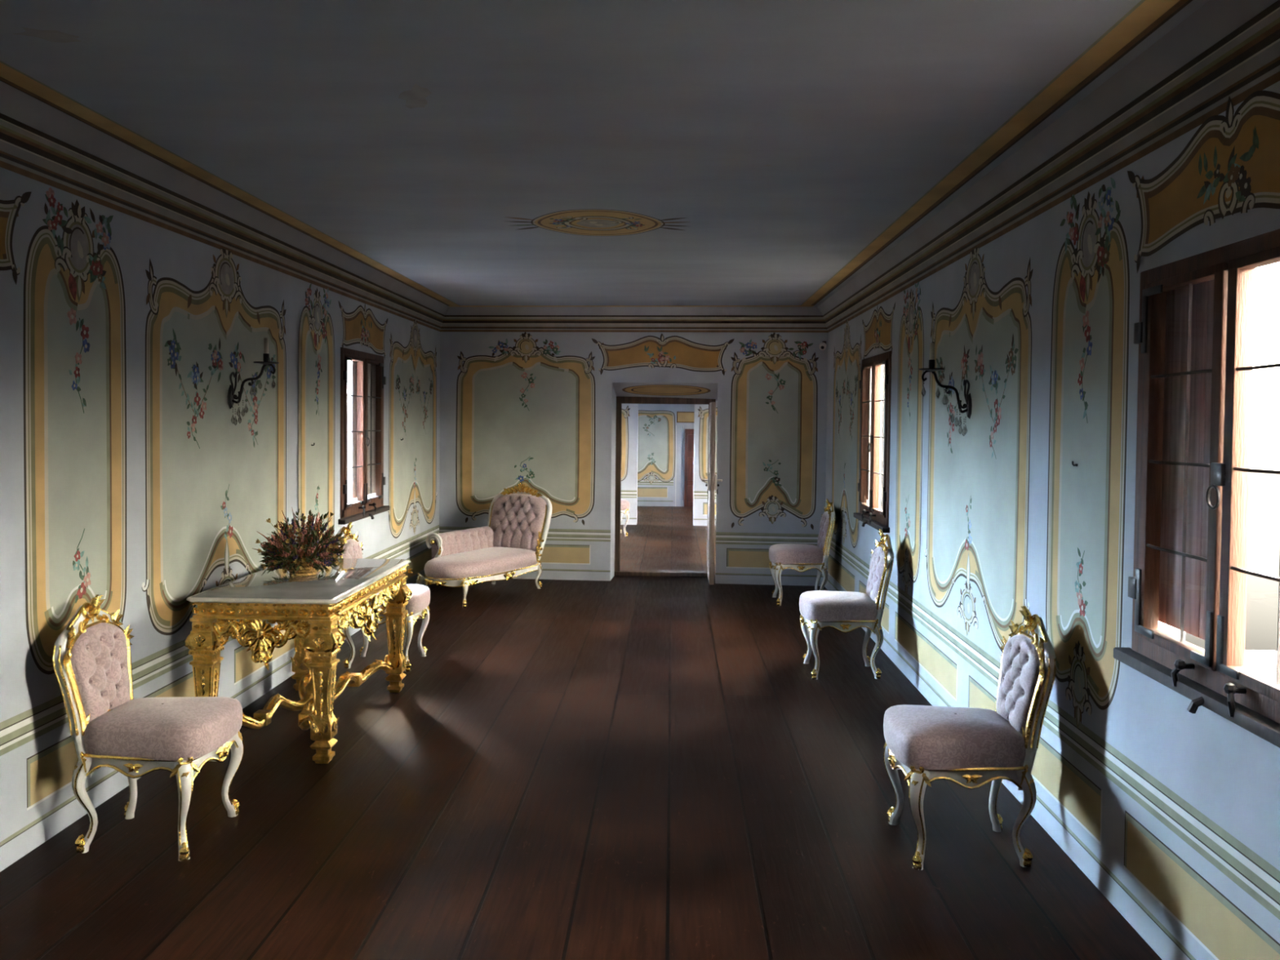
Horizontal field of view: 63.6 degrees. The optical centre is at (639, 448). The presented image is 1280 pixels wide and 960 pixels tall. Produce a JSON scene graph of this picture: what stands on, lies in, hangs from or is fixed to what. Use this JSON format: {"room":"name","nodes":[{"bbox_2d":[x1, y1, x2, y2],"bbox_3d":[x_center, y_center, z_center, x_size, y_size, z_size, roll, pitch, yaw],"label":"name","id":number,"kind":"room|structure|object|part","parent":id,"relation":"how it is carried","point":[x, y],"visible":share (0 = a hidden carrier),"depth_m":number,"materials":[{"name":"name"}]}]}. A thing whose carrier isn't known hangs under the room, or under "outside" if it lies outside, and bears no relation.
{"room":"historic interior","nodes":[
{"label":"historic interior","id":0,"kind":"room"},
{"bbox_2d":[0,167,439,871],"bbox_3d":[-2.417,0.078,5.003,0.171,3.150,12.838,1,2,2],"label":"wall","id":1,"kind":"structure","parent":0,"point":[127,477],"depth_m":4.92,"materials":[{"name":"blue paint"}]},
{"bbox_2d":[227,337,279,425],"bbox_3d":[-2.160,-0.372,5.779,0.273,0.492,0.134,1,2,2],"label":"wall sconce","id":2,"kind":"object","parent":1,"relation":"attached to","point":[231,396],"visible":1,"depth_m":5.77,"materials":[{"name":"black metal"}]},
{"bbox_3d":[-2.164,-0.362,5.779,0.248,0.229,0.079,1,2,2],"label":"arm","id":3,"kind":"part","parent":2,"relation":"part of","materials":[{"name":"black metal"}]},
{"bbox_2d":[263,337,268,353],"bbox_3d":[-2.090,-0.571,5.771,0.025,0.094,0.025,1,2,2],"label":"candle","id":4,"kind":"object","parent":2,"relation":"on","point":[266,340],"depth_m":5.76,"materials":[{"name":"wax"}]},
{"bbox_2d":[337,346,390,524],"bbox_3d":[-2.420,-0.112,8.327,0.551,1.370,1.220,1,2,2],"label":"window","id":5,"kind":"structure","parent":1,"relation":"in","point":[365,374],"depth_m":8.27,"materials":[{"name":"brown wood"}]},
{"bbox_3d":[-2.247,-0.127,8.062,0.052,1.180,0.493,1,2,2],"label":"sash","id":6,"kind":"part","parent":5,"relation":"part of","materials":[{"name":"brown wood"}]},
{"bbox_2d":[347,360,375,498],"bbox_3d":[-2.288,-0.203,8.526,0.038,1.195,0.671,1,2,2],"label":"shutter","id":7,"kind":"object","parent":5,"relation":"attached to","point":[371,403],"depth_m":8.29,"materials":[{"name":"brown wood"}]},
{"bbox_3d":[-2.231,-0.142,8.579,0.052,1.180,0.493,1,2,2],"label":"sash","id":8,"kind":"part","parent":5,"relation":"part of","materials":[{"name":"brown wood"}]},
{"bbox_2d":[287,560,317,576],"bbox_3d":[-1.898,0.670,5.820,0.178,0.084,0.174,1,2,2],"label":"basket","id":9,"kind":"object","parent":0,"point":[308,571],"depth_m":5.75,"materials":[{"name":"gold metal"}]},
{"bbox_2d":[0,506,1161,959],"bbox_3d":[0.140,1.507,9.647,6.100,0.120,22.000,1,2,2],"label":"floor","id":10,"kind":"structure","parent":0,"point":[624,767],"depth_m":4.37,"materials":[{"name":"brown wood"}]},
{"bbox_2d":[52,594,244,861],"bbox_3d":[-1.975,1.092,4.208,0.612,0.988,0.543,1,2,2],"label":"chair","id":11,"kind":"object","parent":10,"relation":"on","point":[109,727],"visible":1,"depth_m":4.04,"materials":[{"name":"pink fabric"}]},
{"bbox_3d":[-2.174,1.390,4.043,0.090,0.395,0.060,0,2,-30],"label":"leg","id":12,"kind":"part","parent":11,"relation":"part of","materials":[{"name":"white paint"}]},
{"bbox_3d":[-2.209,0.936,4.206,0.131,0.594,0.491,1,2,2],"label":"frame","id":13,"kind":"part","parent":11,"relation":"part of","materials":[{"name":"white paint"}]},
{"bbox_3d":[-2.200,0.909,4.205,0.122,0.390,0.404,1,2,2],"label":"backrest","id":14,"kind":"part","parent":11,"relation":"part of","materials":[{"name":"pink fabric"}]},
{"bbox_3d":[-2.162,1.381,4.392,0.089,0.395,0.060,2,2,34],"label":"leg","id":15,"kind":"part","parent":11,"relation":"part of","materials":[{"name":"white paint"}]},
{"bbox_3d":[-1.936,1.236,4.206,0.470,0.094,0.430,1,2,2],"label":"seat frame","id":16,"kind":"part","parent":11,"relation":"part of","materials":[{"name":"white paint"}]},
{"bbox_3d":[-1.929,1.117,4.202,0.506,0.153,0.484,1,2,2],"label":"seat","id":17,"kind":"part","parent":11,"relation":"part of","materials":[{"name":"pink fabric"}]},
{"bbox_3d":[-1.760,1.395,3.985,0.067,0.398,0.098,-1,2,-35],"label":"leg","id":18,"kind":"part","parent":11,"relation":"part of","materials":[{"name":"white paint"}]},
{"bbox_3d":[-1.747,1.383,4.423,0.068,0.398,0.096,2,2,30],"label":"leg","id":19,"kind":"part","parent":11,"relation":"part of","materials":[{"name":"white paint"}]},
{"bbox_2d":[184,558,413,763],"bbox_3d":[-1.838,1.126,5.800,0.771,0.822,1.511,1,2,2],"label":"console table","id":20,"kind":"object","parent":10,"relation":"on","point":[313,608],"visible":0.98,"depth_m":5.15,"materials":[{"name":"gold stone"}]},
{"bbox_3d":[-2.159,1.194,5.143,0.148,0.716,0.148,1,2,2],"label":"leg","id":21,"kind":"part","parent":20,"relation":"part of","materials":[{"name":"gold metal"}]},
{"bbox_3d":[-1.838,0.716,5.784,0.698,0.003,1.438,1,2,2],"label":"marble panel","id":22,"kind":"part","parent":20,"relation":"part of","materials":[{"name":"grey stone"}]},
{"bbox_2d":[253,506,346,577],"bbox_3d":[-1.927,0.524,5.819,0.525,0.375,0.516,1,2,2],"label":"dried flower arrangement","id":23,"kind":"object","parent":20,"relation":"on","point":[303,558],"visible":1,"depth_m":5.73,"materials":[{"name":"plant"}]},
{"bbox_3d":[-2.116,1.157,6.471,0.148,0.716,0.148,1,2,2],"label":"leg","id":24,"kind":"part","parent":20,"relation":"part of","materials":[{"name":"gold metal"}]},
{"bbox_3d":[-1.569,1.201,5.124,0.148,0.716,0.148,1,2,2],"label":"leg","id":25,"kind":"part","parent":20,"relation":"part of","materials":[{"name":"gold metal"}]},
{"bbox_3d":[-1.526,1.163,6.453,0.148,0.716,0.148,1,2,2],"label":"leg","id":26,"kind":"part","parent":20,"relation":"part of","materials":[{"name":"gold metal"}]},
{"bbox_2d":[337,521,430,671],"bbox_3d":[-1.784,1.008,7.197,0.612,0.988,0.543,1,2,2],"label":"chair","id":27,"kind":"object","parent":10,"relation":"on","point":[417,606],"visible":0.43,"depth_m":7.09,"materials":[{"name":"white paint"}]},
{"bbox_3d":[-2.018,0.853,7.195,0.131,0.594,0.491,1,2,2],"label":"frame","id":28,"kind":"part","parent":27,"relation":"part of","materials":[{"name":"white paint"}]},
{"bbox_3d":[-1.983,1.307,7.032,0.090,0.395,0.060,0,2,-30],"label":"leg","id":29,"kind":"part","parent":27,"relation":"part of","materials":[{"name":"white paint"}]},
{"bbox_3d":[-2.009,0.825,7.194,0.122,0.390,0.404,1,2,2],"label":"backrest","id":30,"kind":"part","parent":27,"relation":"part of","materials":[{"name":"pink fabric"}]},
{"bbox_3d":[-1.971,1.297,7.381,0.089,0.395,0.060,2,2,34],"label":"leg","id":31,"kind":"part","parent":27,"relation":"part of","materials":[{"name":"white paint"}]},
{"bbox_3d":[-1.745,1.153,7.195,0.470,0.094,0.430,1,2,2],"label":"seat frame","id":32,"kind":"part","parent":27,"relation":"part of","materials":[{"name":"white paint"}]},
{"bbox_3d":[-1.738,1.034,7.191,0.506,0.153,0.484,1,2,2],"label":"seat","id":33,"kind":"part","parent":27,"relation":"part of","materials":[{"name":"pink fabric"}]},
{"bbox_3d":[-1.569,1.312,6.974,0.067,0.398,0.098,-1,2,-35],"label":"leg","id":34,"kind":"part","parent":27,"relation":"part of","materials":[{"name":"white paint"}]},
{"bbox_3d":[-1.556,1.300,7.412,0.068,0.398,0.096,2,2,30],"label":"leg","id":35,"kind":"part","parent":27,"relation":"part of","materials":[{"name":"white paint"}]},
{"bbox_2d":[416,482,552,608],"bbox_3d":[-1.529,0.896,10.011,0.774,1.059,1.508,1,2,27],"label":"chaise longue","id":36,"kind":"object","parent":10,"relation":"on","point":[511,545],"visible":1,"depth_m":10.21,"materials":[{"name":"pink fabric"}]},
{"bbox_3d":[-2.029,1.298,9.570,0.076,0.270,0.080,1,2,27],"label":"leg","id":37,"kind":"part","parent":36,"relation":"part of","materials":[{"name":"white paint"}]},
{"bbox_3d":[-1.758,0.960,10.177,0.170,0.305,0.880,1,2,27],"label":"armrest","id":38,"kind":"part","parent":36,"relation":"part of","materials":[{"name":"pink fabric"}]},
{"bbox_3d":[-1.579,1.309,9.343,0.077,0.270,0.080,1,2,27],"label":"leg","id":39,"kind":"part","parent":36,"relation":"part of","materials":[{"name":"white paint"}]},
{"bbox_3d":[-1.545,1.088,9.961,0.660,0.151,1.348,1,2,27],"label":"seat","id":40,"kind":"part","parent":36,"relation":"part of","materials":[{"name":"pink fabric"}]},
{"bbox_3d":[-1.546,1.202,9.964,0.638,0.081,1.328,1,2,27],"label":"seat frame","id":41,"kind":"part","parent":36,"relation":"part of","materials":[{"name":"white paint"}]},
{"bbox_3d":[-1.251,0.748,10.529,0.662,0.570,0.265,1,2,27],"label":"backrest","id":42,"kind":"part","parent":36,"relation":"part of","materials":[{"name":"pink fabric"}]},
{"bbox_3d":[-1.244,0.785,10.544,0.744,0.708,0.274,1,2,27],"label":"frame","id":43,"kind":"part","parent":36,"relation":"part of","materials":[{"name":"white paint"}]},
{"bbox_3d":[-1.028,1.285,10.390,0.077,0.270,0.080,1,2,27],"label":"leg","id":44,"kind":"part","parent":36,"relation":"part of","materials":[{"name":"white paint"}]},
{"bbox_2d":[620,498,630,536],"bbox_3d":[-0.465,0.792,15.253,0.612,0.988,0.543,0,2,-12],"label":"chair","id":45,"kind":"object","parent":10,"relation":"on","point":[625,505],"visible":0.14,"depth_m":15.07,"materials":[{"name":"pink fabric"}]},
{"bbox_3d":[-0.419,0.817,15.259,0.506,0.153,0.484,0,2,-12],"label":"seat","id":46,"kind":"part","parent":45,"relation":"part of","materials":[{"name":"pink fabric"}]},
{"bbox_3d":[-0.201,1.094,15.092,0.098,0.398,0.067,2,2,40],"label":"leg","id":47,"kind":"part","parent":45,"relation":"part of","materials":[{"name":"white paint"}]},
{"bbox_2d":[768,498,835,605],"bbox_3d":[1.526,0.968,9.783,0.612,0.988,0.543,1,2,2],"label":"chair","id":48,"kind":"object","parent":10,"relation":"on","point":[799,557],"visible":0.95,"depth_m":9.59,"materials":[{"name":"pink fabric"}]},
{"bbox_3d":[1.306,1.254,10.022,0.067,0.398,0.098,-1,2,-35],"label":"leg","id":49,"kind":"part","parent":48,"relation":"part of","materials":[{"name":"white paint"}]},
{"bbox_3d":[1.293,1.266,9.584,0.068,0.398,0.096,2,2,30],"label":"leg","id":50,"kind":"part","parent":48,"relation":"part of","materials":[{"name":"white paint"}]},
{"bbox_3d":[1.480,0.992,9.789,0.506,0.153,0.484,1,2,2],"label":"seat","id":51,"kind":"part","parent":48,"relation":"part of","materials":[{"name":"pink fabric"}]},
{"bbox_3d":[1.485,1.111,9.793,0.470,0.094,0.430,1,2,2],"label":"seat frame","id":52,"kind":"part","parent":48,"relation":"part of","materials":[{"name":"white paint"}]},
{"bbox_3d":[1.720,1.260,9.964,0.090,0.395,0.060,0,2,-30],"label":"leg","id":53,"kind":"part","parent":48,"relation":"part of","materials":[{"name":"white paint"}]},
{"bbox_3d":[1.755,0.789,9.775,0.122,0.390,0.404,1,2,2],"label":"backrest","id":54,"kind":"part","parent":48,"relation":"part of","materials":[{"name":"pink fabric"}]},
{"bbox_3d":[1.708,1.270,9.615,0.089,0.395,0.060,2,2,34],"label":"leg","id":55,"kind":"part","parent":48,"relation":"part of","materials":[{"name":"white paint"}]},
{"bbox_3d":[1.764,0.817,9.775,0.131,0.594,0.491,1,2,2],"label":"frame","id":56,"kind":"part","parent":48,"relation":"part of","materials":[{"name":"white paint"}]},
{"bbox_2d":[799,528,893,679],"bbox_3d":[1.399,1.044,7.066,0.612,0.988,0.543,1,2,2],"label":"chair","id":57,"kind":"object","parent":10,"relation":"on","point":[843,611],"visible":1,"depth_m":6.88,"materials":[{"name":"white paint"}]},
{"bbox_3d":[1.179,1.330,7.305,0.067,0.398,0.098,-1,2,-35],"label":"leg","id":58,"kind":"part","parent":57,"relation":"part of","materials":[{"name":"white paint"}]},
{"bbox_3d":[1.166,1.342,6.867,0.068,0.398,0.096,2,2,30],"label":"leg","id":59,"kind":"part","parent":57,"relation":"part of","materials":[{"name":"white paint"}]},
{"bbox_3d":[1.353,1.068,7.073,0.506,0.153,0.484,1,2,2],"label":"seat","id":60,"kind":"part","parent":57,"relation":"part of","materials":[{"name":"pink fabric"}]},
{"bbox_3d":[1.358,1.188,7.076,0.470,0.094,0.430,1,2,2],"label":"seat frame","id":61,"kind":"part","parent":57,"relation":"part of","materials":[{"name":"white paint"}]},
{"bbox_3d":[1.593,1.336,7.248,0.090,0.395,0.060,0,2,-30],"label":"leg","id":62,"kind":"part","parent":57,"relation":"part of","materials":[{"name":"white paint"}]},
{"bbox_3d":[1.628,0.866,7.059,0.122,0.390,0.404,1,2,2],"label":"backrest","id":63,"kind":"part","parent":57,"relation":"part of","materials":[{"name":"pink fabric"}]},
{"bbox_3d":[1.581,1.346,6.899,0.089,0.395,0.060,2,2,34],"label":"leg","id":64,"kind":"part","parent":57,"relation":"part of","materials":[{"name":"white paint"}]},
{"bbox_3d":[1.637,0.893,7.059,0.131,0.594,0.491,1,2,2],"label":"frame","id":65,"kind":"part","parent":57,"relation":"part of","materials":[{"name":"white paint"}]},
{"bbox_2d":[883,605,1056,870],"bbox_3d":[1.306,1.125,4.169,0.612,0.988,0.543,1,2,2],"label":"chair","id":66,"kind":"object","parent":10,"relation":"on","point":[969,748],"visible":1,"depth_m":3.99,"materials":[{"name":"pink fabric"}]},
{"bbox_3d":[1.086,1.411,4.408,0.067,0.398,0.098,-1,2,-35],"label":"leg","id":67,"kind":"part","parent":66,"relation":"part of","materials":[{"name":"white paint"}]},
{"bbox_3d":[1.073,1.424,3.970,0.068,0.398,0.096,2,2,30],"label":"leg","id":68,"kind":"part","parent":66,"relation":"part of","materials":[{"name":"white paint"}]},
{"bbox_3d":[1.260,1.150,4.176,0.506,0.153,0.484,1,2,2],"label":"seat","id":69,"kind":"part","parent":66,"relation":"part of","materials":[{"name":"pink fabric"}]},
{"bbox_3d":[1.265,1.269,4.179,0.470,0.094,0.430,1,2,2],"label":"seat frame","id":70,"kind":"part","parent":66,"relation":"part of","materials":[{"name":"white paint"}]},
{"bbox_3d":[1.500,1.418,4.351,0.090,0.395,0.060,0,2,-30],"label":"leg","id":71,"kind":"part","parent":66,"relation":"part of","materials":[{"name":"white paint"}]},
{"bbox_3d":[1.535,0.947,4.161,0.122,0.390,0.404,1,2,2],"label":"backrest","id":72,"kind":"part","parent":66,"relation":"part of","materials":[{"name":"pink fabric"}]},
{"bbox_3d":[1.488,1.428,4.002,0.089,0.395,0.060,2,2,34],"label":"leg","id":73,"kind":"part","parent":66,"relation":"part of","materials":[{"name":"white paint"}]},
{"bbox_3d":[1.544,0.975,4.162,0.131,0.594,0.491,1,2,2],"label":"frame","id":74,"kind":"part","parent":66,"relation":"part of","materials":[{"name":"white paint"}]},
{"bbox_2d":[0,0,1208,306],"bbox_3d":[-0.284,-1.378,4.918,4.688,0.151,12.688,1,2,2],"label":"ceiling","id":75,"kind":"structure","parent":0,"point":[464,153],"depth_m":3.92,"materials":[{"name":"paint"}]},
{"bbox_2d":[439,331,827,586],"bbox_3d":[-0.072,-0.077,11.268,4.697,3.150,0.804,1,2,5],"label":"wall","id":76,"kind":"structure","parent":0,"point":[537,411],"depth_m":10.90,"materials":[{"name":"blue paint"}]},
{"bbox_2d":[613,396,722,584],"bbox_3d":[0.283,0.433,11.027,1.170,1.972,0.730,1,2,2],"label":"door","id":77,"kind":"structure","parent":76,"relation":"in","point":[713,480],"depth_m":11.25,"materials":[{"name":"brown wood"}]},
{"bbox_3d":[0.754,0.422,10.730,0.148,0.099,0.100,1,2,2],"label":"key knob","id":78,"kind":"part","parent":77,"relation":"part of","materials":[{"name":"silver metal"}]},
{"bbox_2d":[637,404,694,506],"bbox_3d":[0.502,-0.133,20.448,6.100,2.750,0.301,1,2,2],"label":"wall","id":79,"kind":"structure","parent":0,"point":[661,427],"depth_m":20.31,"materials":[{"name":"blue paint"}]},
{"bbox_2d":[684,428,693,506],"bbox_3d":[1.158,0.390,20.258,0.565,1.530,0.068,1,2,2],"label":"door","id":80,"kind":"structure","parent":79,"relation":"in","point":[689,433],"depth_m":20.24,"materials":[{"name":"wood"}]},
{"bbox_3d":[1.155,0.395,20.236,0.450,1.320,0.023,1,2,2],"label":"panel","id":81,"kind":"part","parent":80,"relation":"part of","materials":[{"name":"wood"}]},
{"bbox_2d":[620,400,717,525],"bbox_3d":[0.386,-0.031,16.842,6.100,2.750,0.301,1,2,2],"label":"wall","id":82,"kind":"structure","parent":0,"point":[629,427],"depth_m":16.70,"materials":[{"name":"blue paint"}]},
{"bbox_2d":[880,364,884,508],"bbox_3d":[3.255,0.026,15.854,0.300,2.750,9.312,1,2,2],"label":"wall","id":83,"kind":"structure","parent":0,"point":[882,365],"depth_m":12.83,"materials":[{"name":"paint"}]},
{"bbox_2d":[824,80,1279,959],"bbox_3d":[1.814,0.128,4.742,0.171,3.150,12.584,1,2,2],"label":"wall","id":84,"kind":"structure","parent":0,"point":[1171,812],"depth_m":4.06,"materials":[{"name":"blue paint"}]},
{"bbox_2d":[0,0,1279,332],"bbox_3d":[-0.288,-1.176,4.874,4.088,0.252,12.188,1,2,2],"label":"crown molding","id":85,"kind":"structure","parent":84,"relation":"attached to","point":[1224,49],"depth_m":4.57,"materials":[{"name":"paint"}]},
{"bbox_2d":[819,341,826,350],"bbox_3d":[1.878,-1.052,10.598,0.072,0.102,0.122,1,2,12],"label":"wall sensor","id":86,"kind":"object","parent":84,"relation":"attached to","point":[822,345],"visible":1,"depth_m":10.55,"materials":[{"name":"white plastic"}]},
{"bbox_2d":[866,368,871,500],"bbox_3d":[1.924,-0.162,8.532,0.038,1.195,0.241,1,2,2],"label":"shutter","id":87,"kind":"object","parent":84,"relation":"attached to","point":[869,368],"depth_m":8.60,"materials":[{"name":"brown wood"}]},
{"bbox_2d":[853,351,891,533],"bbox_3d":[2.033,-0.061,8.111,0.551,1.370,1.220,1,2,2],"label":"window","id":88,"kind":"structure","parent":84,"relation":"in","point":[870,513],"depth_m":8.06,"materials":[{"name":"brown wood"}]},
{"bbox_3d":[1.861,-0.095,8.374,0.052,1.180,0.493,1,2,2],"label":"sash","id":89,"kind":"part","parent":88,"relation":"part of","materials":[{"name":"brown wood"}]},
{"bbox_3d":[1.844,-0.081,7.857,0.052,1.180,0.493,1,2,2],"label":"sash","id":90,"kind":"part","parent":88,"relation":"part of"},
{"bbox_2d":[918,342,972,435],"bbox_3d":[1.615,-0.311,5.474,0.273,0.492,0.134,1,2,2],"label":"wall sconce","id":91,"kind":"object","parent":84,"relation":"attached to","point":[968,406],"visible":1,"depth_m":5.47,"materials":[{"name":"black metal"}]},
{"bbox_2d":[929,342,934,359],"bbox_3d":[1.548,-0.511,5.471,0.025,0.094,0.025,1,2,2],"label":"candle","id":92,"kind":"object","parent":91,"relation":"on","point":[931,345],"depth_m":5.46,"materials":[{"name":"wax"}]},
{"bbox_3d":[1.618,-0.301,5.475,0.248,0.229,0.079,1,2,2],"label":"arm","id":93,"kind":"part","parent":91,"relation":"part of","materials":[{"name":"black metal"}]},
{"bbox_2d":[1158,279,1213,639],"bbox_3d":[1.755,-0.013,3.279,0.038,1.195,0.426,1,2,2],"label":"shutter","id":94,"kind":"object","parent":84,"relation":"attached to","point":[1202,299],"depth_m":3.27,"materials":[{"name":"brown wood"}]},
{"bbox_2d":[1113,228,1279,747],"bbox_3d":[1.867,0.085,2.950,0.551,1.370,1.220,1,2,2],"label":"window","id":95,"kind":"structure","parent":84,"relation":"in","point":[1193,333],"depth_m":3.17,"materials":[{"name":"brown wood"}]},
{"bbox_3d":[1.695,0.050,3.213,0.052,1.180,0.493,1,2,2],"label":"sash","id":96,"kind":"part","parent":95,"relation":"part of","materials":[{"name":"brown wood"}]},
{"bbox_3d":[1.679,0.065,2.697,0.052,1.180,0.493,1,2,2],"label":"sash","id":97,"kind":"part","parent":95,"relation":"part of","materials":[{"name":"glass"}]},
{"bbox_3d":[1.926,0.728,2.966,0.420,0.055,1.090,1,2,2],"label":"sill","id":98,"kind":"part","parent":95,"relation":"part of","materials":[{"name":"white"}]}
]}

